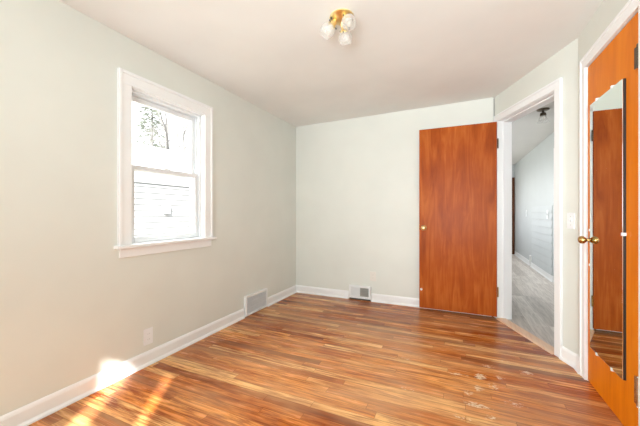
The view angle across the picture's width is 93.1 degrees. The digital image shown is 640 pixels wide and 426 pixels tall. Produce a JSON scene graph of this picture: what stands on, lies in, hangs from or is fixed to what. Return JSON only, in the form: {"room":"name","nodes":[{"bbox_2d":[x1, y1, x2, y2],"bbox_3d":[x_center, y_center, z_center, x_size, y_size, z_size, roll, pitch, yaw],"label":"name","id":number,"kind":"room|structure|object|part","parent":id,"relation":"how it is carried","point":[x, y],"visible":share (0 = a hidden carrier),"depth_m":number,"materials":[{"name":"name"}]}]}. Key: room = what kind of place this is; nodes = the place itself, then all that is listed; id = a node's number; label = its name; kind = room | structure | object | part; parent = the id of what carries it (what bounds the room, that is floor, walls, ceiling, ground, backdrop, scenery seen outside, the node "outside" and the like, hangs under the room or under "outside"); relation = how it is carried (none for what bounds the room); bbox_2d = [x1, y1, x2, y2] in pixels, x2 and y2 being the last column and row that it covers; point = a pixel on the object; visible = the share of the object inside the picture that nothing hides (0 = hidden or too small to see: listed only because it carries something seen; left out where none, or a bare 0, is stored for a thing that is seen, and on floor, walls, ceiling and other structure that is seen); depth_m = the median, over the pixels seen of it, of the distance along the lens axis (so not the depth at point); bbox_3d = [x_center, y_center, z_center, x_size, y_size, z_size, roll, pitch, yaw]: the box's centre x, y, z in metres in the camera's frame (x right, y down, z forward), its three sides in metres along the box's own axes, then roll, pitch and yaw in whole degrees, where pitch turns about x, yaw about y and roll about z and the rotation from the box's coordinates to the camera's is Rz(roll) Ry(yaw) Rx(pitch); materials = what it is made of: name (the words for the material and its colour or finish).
{"room":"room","nodes":[
{"label":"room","id":0,"kind":"room"},
{"bbox_2d":[0,0,295,415],"bbox_3d":[-1.512,-0.100,1.823,0.160,2.500,5.590,0,0,24],"label":"wall","id":1,"kind":"structure","parent":0,"point":[72,310],"depth_m":1.86,"materials":[{"name":"beige paint"}]},
{"bbox_2d":[143,327,152,345],"bbox_3d":[-1.247,0.896,2.202,0.009,0.117,0.072,0,0,24],"label":"electrical outlet","id":2,"kind":"object","parent":1,"relation":"attached to","point":[147,333],"visible":1,"depth_m":2.19,"materials":[{"name":"white plastic"}]},
{"bbox_2d":[0,285,296,425],"bbox_3d":[-1.419,1.051,1.802,0.026,0.098,5.310,0,0,24],"label":"baseboard","id":3,"kind":"structure","parent":1,"relation":"attached to","point":[28,414],"depth_m":1.97,"materials":[{"name":"white paint"}]},
{"bbox_2d":[114,67,216,257],"bbox_3d":[-1.220,-0.330,2.413,0.205,1.260,0.890,0,0,24],"label":"window","id":4,"kind":"structure","parent":1,"relation":"in","point":[200,174],"depth_m":2.36,"materials":[{"name":"white paint"}]},
{"bbox_3d":[-1.258,-0.576,2.427,0.034,0.541,0.616,0,0,24],"label":"sash","id":5,"kind":"part","parent":4,"relation":"part of","materials":[{"name":"plastic"}]},
{"bbox_3d":[-1.221,-0.065,2.410,0.034,0.555,0.616,0,0,24],"label":"sash","id":6,"kind":"part","parent":4,"relation":"part of","materials":[{"name":"plastic"}]},
{"bbox_2d":[244,288,267,316],"bbox_3d":[-0.701,0.986,3.365,0.042,0.212,0.400,0,0,24],"label":"air vent","id":7,"kind":"object","parent":1,"relation":"in","point":[254,302],"visible":1,"depth_m":3.34,"materials":[{"name":"white metal"}]},
{"bbox_2d":[28,254,623,425],"bbox_3d":[1.355,1.150,3.723,3.530,0.100,11.140,0,0,24],"label":"floor","id":8,"kind":"structure","parent":0,"point":[301,359],"depth_m":2.05,"materials":[{"name":"brown wood"}]},
{"bbox_2d":[496,318,553,354],"bbox_3d":[1.867,1.094,2.749,0.105,0.012,0.790,0,0,2],"label":"threshold","id":9,"kind":"object","parent":8,"relation":"on","point":[521,331],"visible":0.8,"depth_m":2.69,"materials":[{"name":"brown wood"}]},
{"bbox_2d":[59,0,602,126],"bbox_3d":[-0.141,-1.310,1.217,2.958,0.221,5.420,0,0,24],"label":"ceiling","id":10,"kind":"structure","parent":0,"point":[277,56],"depth_m":2.19,"materials":[{"name":"paint"}]},
{"bbox_2d":[324,9,353,41],"bbox_3d":[0.135,-1.154,1.901,0.243,0.140,0.242,0,0,24],"label":"ceiling light","id":11,"kind":"object","parent":10,"relation":"attached to","point":[344,18],"visible":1,"depth_m":1.86,"materials":[{"name":"gold metal"}]},
{"bbox_2d":[324,19,336,34],"bbox_3d":[0.066,-1.162,1.879,0.084,0.100,0.064,0,0,24],"label":"bulb","id":12,"kind":"object","parent":11,"relation":"attached to","point":[332,23],"depth_m":1.87,"materials":[{"name":"white glass"}]},
{"bbox_3d":[0.135,-1.202,1.883,0.152,0.044,0.152,0,0,24],"label":"ceiling plate","id":13,"kind":"part","parent":11,"relation":"part of","materials":[{"name":"gold metal"}]},
{"bbox_2d":[340,25,349,41],"bbox_3d":[0.157,-1.162,1.946,0.070,0.100,0.088,0,0,24],"label":"bulb","id":14,"kind":"object","parent":11,"relation":"attached to","point":[345,37],"depth_m":1.94,"materials":[{"name":"white glass"}]},
{"bbox_2d":[342,14,352,26],"bbox_3d":[0.163,-1.162,1.819,0.076,0.100,0.071,0,0,24],"label":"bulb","id":15,"kind":"object","parent":11,"relation":"attached to","point":[346,18],"depth_m":1.81,"materials":[{"name":"white glass"}]},
{"bbox_2d":[296,97,493,298],"bbox_3d":[0.784,-0.100,3.784,2.400,2.500,0.120,0,0,24],"label":"wall","id":16,"kind":"structure","parent":0,"point":[357,179],"depth_m":3.81,"materials":[{"name":"beige paint"}]},
{"bbox_2d":[349,285,370,300],"bbox_3d":[0.504,1.010,3.833,0.280,0.180,0.022,0,0,24],"label":"air vent","id":17,"kind":"object","parent":16,"relation":"in","point":[356,292],"visible":1,"depth_m":3.83,"materials":[{"name":"white metal"}]},
{"bbox_3d":[0.508,0.994,3.841,0.224,0.116,0.003,0,0,24],"label":"panel","id":18,"kind":"part","parent":17,"relation":"part of","materials":[{"name":"white metal"}]},
{"bbox_2d":[296,285,491,316],"bbox_3d":[0.745,1.051,3.722,2.380,0.098,0.026,0,0,24],"label":"baseboard","id":19,"kind":"structure","parent":16,"relation":"attached to","point":[380,298],"depth_m":3.76,"materials":[{"name":"white paint"}]},
{"bbox_2d":[419,122,498,316],"bbox_3d":[1.495,0.065,3.309,0.787,2.026,0.138,0,0,24],"label":"door","id":20,"kind":"structure","parent":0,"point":[458,164],"depth_m":3.29,"materials":[{"name":"red wood"}]},
{"bbox_2d":[512,165,514,176],"bbox_3d":[4.707,-0.100,8.296,1.056,2.500,0.100,0,0,24],"label":"wall","id":21,"kind":"structure","parent":0,"point":[513,166],"depth_m":8.05,"materials":[{"name":"white paint"}]},
{"bbox_2d":[512,177,514,253],"bbox_3d":[4.749,0.075,8.161,0.845,2.030,0.102,0,0,24],"label":"door","id":22,"kind":"structure","parent":21,"relation":"in","point":[513,178],"depth_m":8.01,"materials":[{"name":"brown wood"}]},
{"bbox_2d":[512,101,553,164],"bbox_3d":[3.323,-1.353,5.158,1.130,0.135,6.900,0,0,24],"label":"ceiling","id":23,"kind":"structure","parent":0,"point":[528,131],"depth_m":4.78,"materials":[{"name":"paint"}]},
{"bbox_2d":[536,107,549,119],"bbox_3d":[2.763,-1.206,3.754,0.140,0.162,0.140,0,0,24],"label":"ceiling light","id":24,"kind":"object","parent":23,"relation":"attached to","point":[543,114],"visible":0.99,"depth_m":3.74,"materials":[{"name":"brown metal"}]},
{"bbox_3d":[2.763,-1.275,3.754,0.136,0.024,0.136,0,0,24],"label":"ceiling plate","id":25,"kind":"part","parent":24,"relation":"part of","materials":[{"name":"brown metal"}]},
{"bbox_2d":[515,132,553,275],"bbox_3d":[3.815,-0.100,4.951,0.116,2.500,6.930,0,0,24],"label":"wall","id":26,"kind":"structure","parent":0,"point":[534,173],"depth_m":5.76,"materials":[{"name":"white paint"}]},
{"bbox_2d":[514,251,553,281],"bbox_3d":[3.765,1.051,4.974,0.026,0.098,6.730,0,0,24],"label":"baseboard","id":27,"kind":"structure","parent":26,"relation":"attached to","point":[542,272],"depth_m":5.73,"materials":[{"name":"white paint"}]},
{"bbox_2d":[494,38,577,353],"bbox_3d":[1.902,-0.100,2.685,0.120,2.500,1.091,0,0,2],"label":"wall","id":28,"kind":"structure","parent":0,"point":[564,63],"depth_m":2.23,"materials":[{"name":"beige paint"}]},
{"bbox_2d":[494,77,562,357],"bbox_3d":[1.896,0.038,2.744,0.147,2.124,0.930,0,0,2],"label":"door frame","id":29,"kind":"structure","parent":28,"relation":"attached to","point":[556,85],"depth_m":2.89,"materials":[{"name":"white paint"}]},
{"bbox_2d":[559,346,578,373],"bbox_3d":[1.805,1.051,2.170,0.048,0.098,0.231,0,0,11],"label":"baseboard","id":30,"kind":"structure","parent":28,"relation":"attached to","point":[569,357],"depth_m":2.19,"materials":[{"name":"white paint"}]},
{"bbox_2d":[567,213,574,228],"bbox_3d":[1.818,0.057,2.200,0.016,0.117,0.072,0,0,2],"label":"light switch","id":31,"kind":"object","parent":28,"relation":"attached to","point":[570,216],"visible":1,"depth_m":2.19,"materials":[{"name":"white plastic"}]},
{"bbox_2d":[578,0,628,354],"bbox_3d":[0.951,-0.100,0.087,0.110,2.500,4.464,0,0,24],"label":"wall","id":32,"kind":"structure","parent":0,"point":[608,10],"depth_m":1.90,"materials":[{"name":"beige paint"}]},
{"bbox_2d":[578,12,637,425],"bbox_3d":[1.607,0.070,1.697,0.101,2.044,0.643,0,0,24],"label":"door","id":33,"kind":"structure","parent":32,"relation":"in","point":[618,60],"depth_m":1.53,"materials":[{"name":"orange wood"}]},
{"bbox_3d":[1.702,0.173,1.949,0.066,0.052,0.052,0,0,24],"label":"knob","id":34,"kind":"part","parent":33,"relation":"part of","materials":[{"name":"gold metal"}]},
{"bbox_2d":[589,78,626,380],"bbox_3d":[1.627,0.083,1.726,0.018,1.550,0.431,0,0,24],"label":"wall mirror","id":35,"kind":"object","parent":33,"relation":"attached to","point":[608,234],"visible":1,"depth_m":1.67,"materials":[{"name":"silver mirror"}]},
{"bbox_2d":[579,0,639,425],"bbox_3d":[1.656,0.035,1.677,0.120,2.131,0.795,0,0,24],"label":"door frame","id":36,"kind":"structure","parent":32,"relation":"attached to","point":[631,6],"depth_m":1.99,"materials":[{"name":"white paint"}]},
{"label":"outside","id":37,"kind":"structure","parent":0,"visible":0},
{"bbox_3d":[-8.140,1.800,11.381,19.770,0.200,30.000,0,0,24],"label":"lawn","id":38,"kind":"structure","parent":37,"visible":0},
{"bbox_2d":[133,107,170,148],"bbox_3d":[-12.463,-3.709,22.295,5.455,10.827,5.465,0,0,24],"label":"evergreen tree","id":39,"kind":"object","parent":38,"relation":"on","point":[142,125],"visible":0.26,"depth_m":22.24,"materials":[{"name":"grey plant"}]},
{"bbox_2d":[136,111,179,150],"bbox_3d":[-7.836,-2.575,14.273,2.071,8.563,4.838,0,0,-22],"label":"bare tree","id":40,"kind":"object","parent":38,"relation":"on","point":[165,128],"visible":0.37,"depth_m":14.64,"materials":[{"name":"grey plant"}]},
{"bbox_2d":[132,142,189,236],"bbox_3d":[-5.895,-0.290,10.362,5.500,3.980,12.600,0,0,24],"label":"house","id":41,"kind":"structure","parent":38,"relation":"on","point":[161,202],"depth_m":8.09,"materials":[{"name":"white"}]},
{"bbox_2d":[144,115,188,152],"bbox_3d":[-8.164,-3.295,18.704,4.116,10.001,3.436,0,0,0],"label":"bare tree","id":42,"kind":"object","parent":38,"relation":"on","point":[184,132],"visible":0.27,"depth_m":17.96,"materials":[{"name":"grey plant"}]}
]}

